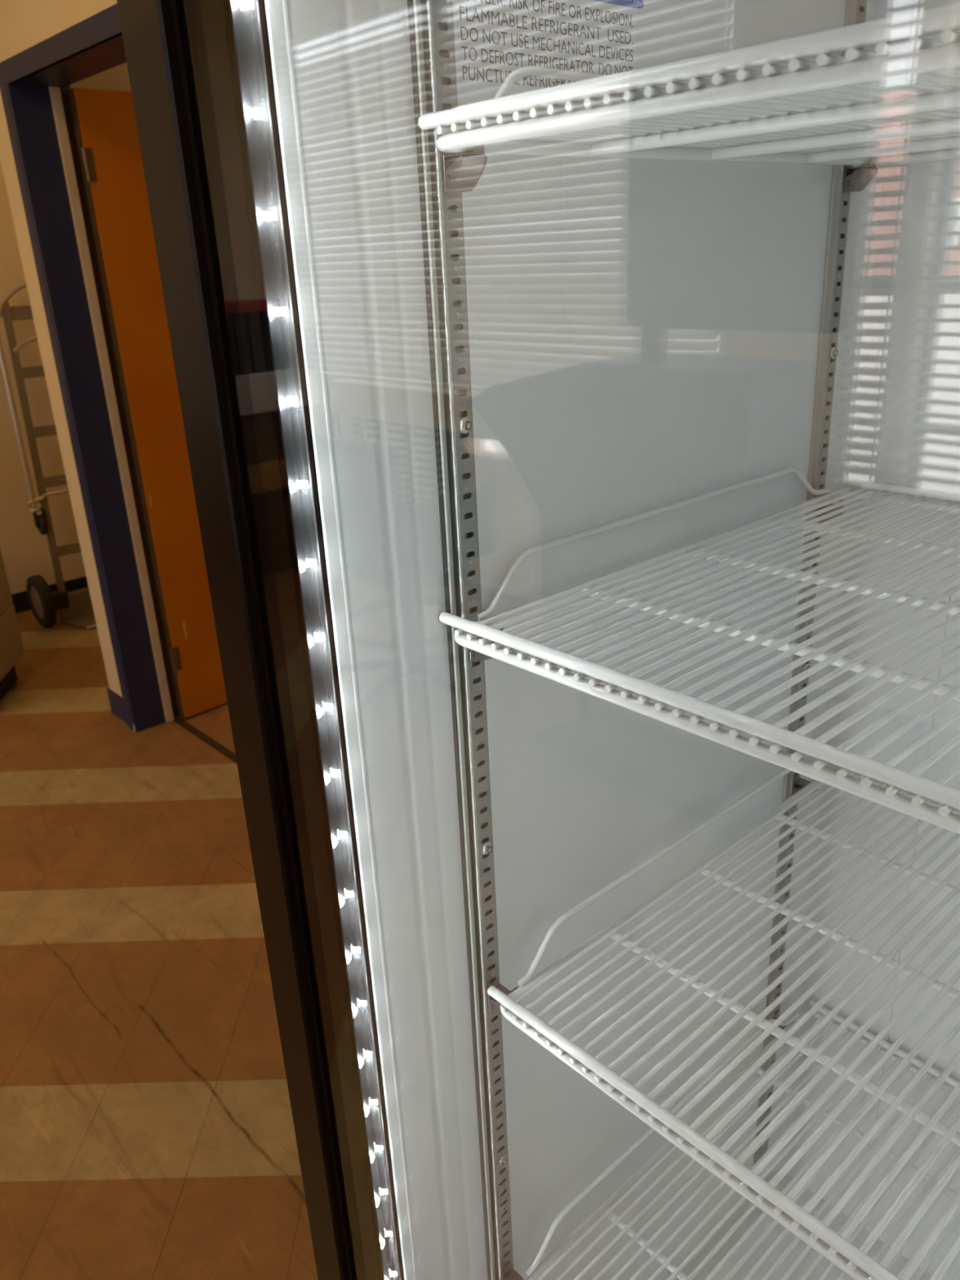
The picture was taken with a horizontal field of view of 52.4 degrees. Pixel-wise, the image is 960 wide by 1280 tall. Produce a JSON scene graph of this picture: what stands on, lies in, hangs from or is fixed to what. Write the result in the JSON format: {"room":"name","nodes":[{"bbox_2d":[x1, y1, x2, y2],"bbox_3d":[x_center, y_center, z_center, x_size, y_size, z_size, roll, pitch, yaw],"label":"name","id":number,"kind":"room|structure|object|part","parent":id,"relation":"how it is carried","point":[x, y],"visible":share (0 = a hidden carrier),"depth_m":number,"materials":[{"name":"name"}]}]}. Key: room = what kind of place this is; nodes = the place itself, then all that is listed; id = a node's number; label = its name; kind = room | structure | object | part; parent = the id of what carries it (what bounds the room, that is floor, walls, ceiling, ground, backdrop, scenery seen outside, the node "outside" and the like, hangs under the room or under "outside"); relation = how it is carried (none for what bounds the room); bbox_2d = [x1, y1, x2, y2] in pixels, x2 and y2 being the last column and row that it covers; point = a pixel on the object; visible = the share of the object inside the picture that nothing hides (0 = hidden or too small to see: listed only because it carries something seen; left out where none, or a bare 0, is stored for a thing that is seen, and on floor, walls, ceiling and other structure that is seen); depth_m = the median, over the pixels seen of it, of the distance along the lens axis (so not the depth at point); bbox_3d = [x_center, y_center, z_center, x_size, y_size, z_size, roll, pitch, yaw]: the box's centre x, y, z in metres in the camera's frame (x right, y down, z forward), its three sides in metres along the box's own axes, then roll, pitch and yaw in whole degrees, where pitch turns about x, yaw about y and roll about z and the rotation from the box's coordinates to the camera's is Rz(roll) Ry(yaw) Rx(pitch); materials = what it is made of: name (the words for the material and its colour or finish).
{"room":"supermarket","nodes":[
{"label":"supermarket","id":0,"kind":"room"},
{"bbox_2d":[0,158,86,594],"bbox_3d":[-2.422,-1.517,4.374,8.150,2.950,0.100,-21,28,-38],"label":"wall","id":1,"kind":"structure","parent":0,"point":[25,552],"depth_m":4.74,"materials":[{"name":"beige paint"}]},
{"bbox_2d":[11,576,88,613],"bbox_3d":[-1.820,-0.372,5.278,3.200,0.100,0.012,-21,28,-38],"label":"baseboard","id":2,"kind":"structure","parent":1,"relation":"attached to","point":[20,601],"depth_m":4.95,"materials":[{"name":"black"}]},
{"bbox_2d":[0,0,122,697],"bbox_3d":[0.473,-0.415,1.262,0.130,2.950,5.620,-21,28,-38],"label":"wall","id":3,"kind":"structure","parent":0,"point":[24,24],"depth_m":3.06,"materials":[{"name":"beige paint"}]},
{"bbox_2d":[106,688,128,724],"bbox_3d":[-0.454,-0.088,4.392,2.428,0.105,0.183,-21,28,-38],"label":"baseboard","id":4,"kind":"structure","parent":3,"relation":"attached to","point":[116,701],"depth_m":3.66,"materials":[{"name":"blue paint"}]},
{"bbox_2d":[0,3,236,763],"bbox_3d":[-0.937,-0.568,2.910,0.186,2.140,1.032,-21,28,-38],"label":"door frame","id":5,"kind":"structure","parent":3,"relation":"in","point":[35,82],"depth_m":3.10,"materials":[{"name":"blue paint"}]},
{"bbox_2d":[67,88,227,718],"bbox_3d":[-0.832,-0.785,3.513,0.870,2.070,0.098,-21,28,-38],"label":"wooden door","id":6,"kind":"structure","parent":5,"relation":"attached to","point":[104,122],"depth_m":3.24,"materials":[{"name":"brown wood"}]},
{"bbox_2d":[70,62,131,91],"bbox_3d":[-0.484,-1.432,3.922,2.290,2.950,0.120,-21,28,-38],"label":"wall","id":7,"kind":"structure","parent":0,"point":[115,78],"depth_m":3.06,"materials":[{"name":"beige paint"}]},
{"bbox_2d":[0,609,318,1279],"bbox_3d":[0.047,0.756,2.444,8.150,0.060,7.387,-21,28,-38],"label":"floor","id":8,"kind":"structure","parent":0,"point":[147,1130],"depth_m":2.25,"materials":[{"name":"brown tile"}]},
{"bbox_2d":[0,548,24,700],"bbox_3d":[-2.146,-0.226,3.713,0.506,1.020,0.420,-5,22,-5],"label":"base cabinet","id":9,"kind":"object","parent":8,"relation":"on","point":[11,646],"visible":1,"depth_m":3.92,"materials":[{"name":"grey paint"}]},
{"bbox_3d":[-1.898,-0.235,3.739,0.006,0.325,0.404,-5,22,-5],"label":"drawer","id":10,"kind":"part","parent":9,"relation":"part of","materials":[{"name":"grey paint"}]},
{"bbox_3d":[-1.885,0.023,3.842,0.006,0.210,0.404,-5,22,-5],"label":"drawer","id":11,"kind":"part","parent":9,"relation":"part of","materials":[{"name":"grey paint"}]},
{"bbox_2d":[0,280,96,629],"bbox_3d":[-1.913,-0.866,4.561,0.603,1.556,0.432,-21,28,-38],"label":"hand truck","id":12,"kind":"object","parent":8,"relation":"on","point":[75,608],"visible":0.46,"depth_m":4.55,"materials":[{"name":"silver metal"}]},
{"bbox_3d":[-2.006,-1.577,4.478,0.449,0.167,0.049,-16,25,-30],"label":"handle","id":13,"kind":"part","parent":12,"relation":"part of","materials":[{"name":"silver metal"}]},
{"bbox_3d":[-1.997,-1.516,4.494,0.346,0.061,0.021,-16,25,-30],"label":"cross plate","id":14,"kind":"part","parent":12,"relation":"part of","materials":[{"name":"silver metal"}]},
{"bbox_3d":[-1.971,-1.262,4.552,0.346,0.049,0.019,-16,25,-30],"label":"cross plate","id":15,"kind":"part","parent":12,"relation":"part of","materials":[{"name":"silver metal"}]},
{"bbox_3d":[-2.077,-0.634,4.560,0.084,0.070,0.048,-21,28,-38],"label":"castor plate","id":16,"kind":"part","parent":12,"relation":"part of","materials":[{"name":"silver metal"}]},
{"bbox_3d":[-2.072,-0.820,4.556,0.037,1.433,0.270,-10,23,-17],"label":"rail","id":17,"kind":"part","parent":12,"relation":"part of","materials":[{"name":"silver metal"}]},
{"bbox_3d":[-1.944,-1.002,4.611,0.346,0.049,0.019,-16,25,-30],"label":"cross plate","id":18,"kind":"part","parent":12,"relation":"part of","materials":[{"name":"silver metal"}]},
{"bbox_3d":[-1.921,-0.777,4.662,0.346,0.049,0.019,-16,25,-30],"label":"cross plate","id":19,"kind":"part","parent":12,"relation":"part of","materials":[{"name":"silver metal"}]},
{"bbox_3d":[-1.909,-0.722,4.664,0.345,0.019,0.015,-16,25,-30],"label":"rod","id":20,"kind":"part","parent":12,"relation":"part of","materials":[{"name":"silver metal"}]},
{"bbox_3d":[-1.888,-0.461,4.734,0.346,0.049,0.019,-16,25,-30],"label":"cross plate","id":21,"kind":"part","parent":12,"relation":"part of","materials":[{"name":"silver metal"}]},
{"bbox_3d":[-1.811,-0.177,4.744,0.410,0.126,0.195,-21,28,-38],"label":"toe plate","id":22,"kind":"part","parent":12,"relation":"part of","materials":[{"name":"silver metal"}]},
{"bbox_2d":[116,0,959,1279],"bbox_3d":[0.424,0.300,0.733,0.875,2.020,0.715,-21,28,-38],"label":"refrigerator","id":23,"kind":"object","parent":8,"relation":"on","point":[395,388],"visible":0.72,"depth_m":0.69,"materials":[{"name":"white metal"}]},
{"bbox_3d":[0.114,0.362,0.455,0.042,1.860,0.715,-21,28,-38],"label":"door frame","id":24,"kind":"part","parent":23,"relation":"part of","materials":[{"name":"black metal"}]},
{"bbox_3d":[0.123,0.358,0.463,0.014,1.776,0.629,-21,28,-38],"label":"frame","id":25,"kind":"part","parent":23,"relation":"part of","materials":[{"name":"black plastic"}]},
{"bbox_3d":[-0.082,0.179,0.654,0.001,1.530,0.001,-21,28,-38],"label":"throat trim","id":26,"kind":"part","parent":23,"relation":"part of","materials":[{"name":"silver"}]},
{"bbox_2d":[442,144,487,192],"bbox_3d":[-0.009,-0.262,0.537,0.014,0.027,0.026,-21,28,-38],"label":"clip","id":27,"kind":"object","parent":23,"relation":"attached to","point":[462,171],"visible":0.94,"depth_m":0.54,"materials":[{"name":"silver metal"}]},
{"bbox_3d":[-0.017,-0.261,0.546,0.013,0.018,0.005,-21,28,-38],"label":"plate","id":28,"kind":"part","parent":27,"relation":"part of","materials":[{"name":"silver metal"}]},
{"bbox_3d":[-0.009,-0.266,0.534,0.013,0.001,0.019,-21,28,-38],"label":"seat","id":29,"kind":"part","parent":27,"relation":"part of","materials":[{"name":"silver metal"}]},
{"bbox_2d":[469,627,505,662],"bbox_3d":[0.004,0.002,0.643,0.014,0.027,0.026,-21,28,-38],"label":"clip","id":30,"kind":"object","parent":23,"relation":"attached to","point":[475,656],"visible":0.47,"depth_m":0.64,"materials":[{"name":"silver metal"}]},
{"bbox_2d":[488,983,519,1013],"bbox_3d":[0.018,0.277,0.753,0.014,0.027,0.026,-21,28,-38],"label":"clip","id":31,"kind":"object","parent":23,"relation":"attached to","point":[494,1005],"visible":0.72,"depth_m":0.75,"materials":[{"name":"silver metal"}]},
{"bbox_3d":[0.010,0.278,0.761,0.013,0.018,0.005,-21,28,-38],"label":"plate","id":32,"kind":"part","parent":31,"relation":"part of","materials":[{"name":"silver metal"}]},
{"bbox_3d":[0.018,0.273,0.750,0.013,0.001,0.019,-21,28,-38],"label":"seat","id":33,"kind":"part","parent":31,"relation":"part of","materials":[{"name":"silver metal"}]},
{"bbox_2d":[503,1269,528,1279],"bbox_3d":[0.032,0.577,0.873,0.014,0.027,0.026,-21,28,-38],"label":"clip","id":34,"kind":"object","parent":23,"relation":"attached to","point":[513,1275],"visible":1,"depth_m":0.87,"materials":[{"name":"silver metal"}]},
{"bbox_3d":[0.025,0.578,0.881,0.013,0.018,0.005,-21,28,-38],"label":"plate","id":35,"kind":"part","parent":34,"relation":"part of","materials":[{"name":"silver metal"}]},
{"bbox_3d":[0.033,0.573,0.870,0.013,0.001,0.019,-21,28,-38],"label":"seat","id":36,"kind":"part","parent":34,"relation":"part of","materials":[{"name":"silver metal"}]},
{"bbox_2d":[417,2,959,166],"bbox_3d":[0.353,-0.279,0.458,0.500,0.046,0.602,-21,28,-38],"label":"wire shelf","id":37,"kind":"object","parent":23,"relation":"attached to","point":[891,100],"visible":1,"depth_m":0.46,"materials":[{"name":"white metal"}]},
{"bbox_3d":[0.265,-0.226,0.389,0.007,0.007,0.588,-21,28,-38],"label":"cross rod","id":38,"kind":"part","parent":37,"relation":"part of","materials":[{"name":"white metal"}]},
{"bbox_3d":[0.356,-0.261,0.465,0.007,0.007,0.588,-21,28,-38],"label":"cross rod","id":39,"kind":"part","parent":37,"relation":"part of","materials":[{"name":"white metal"}]},
{"bbox_3d":[0.447,-0.296,0.540,0.007,0.007,0.588,-21,28,-38],"label":"cross rod","id":40,"kind":"part","parent":37,"relation":"part of","materials":[{"name":"white metal"}]},
{"bbox_2d":[439,467,959,834],"bbox_3d":[0.360,-0.017,0.570,0.500,0.046,0.602,-21,28,-38],"label":"wire shelf","id":41,"kind":"object","parent":23,"relation":"attached to","point":[468,631],"visible":1,"depth_m":0.60,"materials":[{"name":"white metal"}]},
{"bbox_3d":[0.179,0.059,0.422,0.008,0.008,0.602,-21,28,-38],"label":"rod","id":42,"kind":"part","parent":41,"relation":"part of","materials":[{"name":"white metal"}]},
{"bbox_3d":[0.271,0.035,0.501,0.007,0.007,0.588,-21,28,-38],"label":"cross rod","id":43,"kind":"part","parent":41,"relation":"part of","materials":[{"name":"white metal"}]},
{"bbox_3d":[0.362,0.000,0.577,0.007,0.007,0.588,-21,28,-38],"label":"cross rod","id":44,"kind":"part","parent":41,"relation":"part of","materials":[{"name":"white metal"}]},
{"bbox_3d":[0.454,-0.035,0.653,0.007,0.007,0.588,-21,28,-38],"label":"cross rod","id":45,"kind":"part","parent":41,"relation":"part of","materials":[{"name":"white metal"}]},
{"bbox_3d":[0.542,-0.079,0.722,0.007,0.007,0.584,-21,28,-38],"label":"rod","id":46,"kind":"part","parent":41,"relation":"part of","materials":[{"name":"white metal"}]},
{"bbox_2d":[487,767,959,1279],"bbox_3d":[0.392,0.261,0.671,0.500,0.046,0.602,-21,28,-38],"label":"wire shelf","id":47,"kind":"object","parent":23,"relation":"attached to","point":[836,1248],"visible":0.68,"depth_m":0.70,"materials":[{"name":"white metal"}]},
{"bbox_3d":[0.211,0.337,0.523,0.008,0.008,0.602,-21,28,-38],"label":"rod","id":48,"kind":"part","parent":47,"relation":"part of","materials":[{"name":"white metal"}]},
{"bbox_3d":[0.303,0.313,0.602,0.007,0.007,0.588,-21,28,-38],"label":"cross rod","id":49,"kind":"part","parent":47,"relation":"part of","materials":[{"name":"white metal"}]},
{"bbox_3d":[0.394,0.278,0.678,0.007,0.007,0.588,-21,28,-38],"label":"cross rod","id":50,"kind":"part","parent":47,"relation":"part of","materials":[{"name":"white metal"}]},
{"bbox_3d":[0.486,0.243,0.753,0.007,0.007,0.588,-21,28,-38],"label":"cross rod","id":51,"kind":"part","parent":47,"relation":"part of","materials":[{"name":"white metal"}]},
{"bbox_2d":[503,1000,959,1279],"bbox_3d":[0.404,0.561,0.791,0.500,0.046,0.602,-21,28,-38],"label":"wire shelf","id":52,"kind":"object","parent":23,"relation":"attached to","point":[538,1270],"visible":0.56,"depth_m":0.93,"materials":[{"name":"white metal"}]},
{"bbox_3d":[0.315,0.613,0.723,0.007,0.007,0.588,-21,28,-38],"label":"cross rod","id":53,"kind":"part","parent":52,"relation":"part of","materials":[{"name":"white metal"}]},
{"bbox_3d":[0.497,0.544,0.874,0.007,0.007,0.588,-21,28,-38],"label":"cross rod","id":54,"kind":"part","parent":52,"relation":"part of","materials":[{"name":"white metal"}]},
{"bbox_3d":[0.586,0.499,0.944,0.007,0.007,0.584,-21,28,-38],"label":"rod","id":55,"kind":"part","parent":52,"relation":"part of","materials":[{"name":"white metal"}]},
{"bbox_2d":[772,1021,794,1037],"bbox_3d":[0.354,0.454,1.140,0.014,0.027,0.026,-21,28,-38],"label":"clip","id":56,"kind":"object","parent":23,"relation":"attached to","point":[780,1026],"visible":0.08,"depth_m":1.14,"materials":[{"name":"silver metal"}]},
{"bbox_2d":[792,777,818,795],"bbox_3d":[0.340,0.154,1.020,0.014,0.027,0.026,-21,28,-38],"label":"clip","id":57,"kind":"object","parent":23,"relation":"attached to","point":[801,783],"visible":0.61,"depth_m":1.02,"materials":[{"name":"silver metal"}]},
{"bbox_3d":[0.332,0.155,1.028,0.013,0.018,0.005,-21,28,-38],"label":"plate","id":58,"kind":"part","parent":57,"relation":"part of","materials":[{"name":"silver metal"}]},
{"bbox_3d":[0.340,0.150,1.017,0.013,0.001,0.019,-21,28,-38],"label":"seat","id":59,"kind":"part","parent":57,"relation":"part of","materials":[{"name":"silver metal"}]},
{"bbox_2d":[816,498,844,523],"bbox_3d":[0.326,-0.121,0.910,0.014,0.027,0.026,-21,28,-38],"label":"clip","id":60,"kind":"object","parent":23,"relation":"attached to","point":[840,507],"visible":0.31,"depth_m":0.91,"materials":[{"name":"silver metal"}]},
{"bbox_3d":[0.327,-0.125,0.907,0.013,0.001,0.019,-21,28,-38],"label":"seat","id":61,"kind":"part","parent":60,"relation":"part of","materials":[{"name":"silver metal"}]},
{"bbox_2d":[843,156,878,191],"bbox_3d":[0.313,-0.385,0.804,0.014,0.027,0.026,-21,28,-38],"label":"clip","id":62,"kind":"object","parent":23,"relation":"attached to","point":[856,178],"visible":0.96,"depth_m":0.80,"materials":[{"name":"silver metal"}]},
{"bbox_3d":[0.306,-0.384,0.813,0.013,0.018,0.005,-21,28,-38],"label":"plate","id":63,"kind":"part","parent":62,"relation":"part of","materials":[{"name":"silver metal"}]},
{"bbox_3d":[0.314,-0.389,0.802,0.013,0.001,0.019,-21,28,-38],"label":"seat","id":64,"kind":"part","parent":62,"relation":"part of","materials":[{"name":"silver metal"}]}
]}

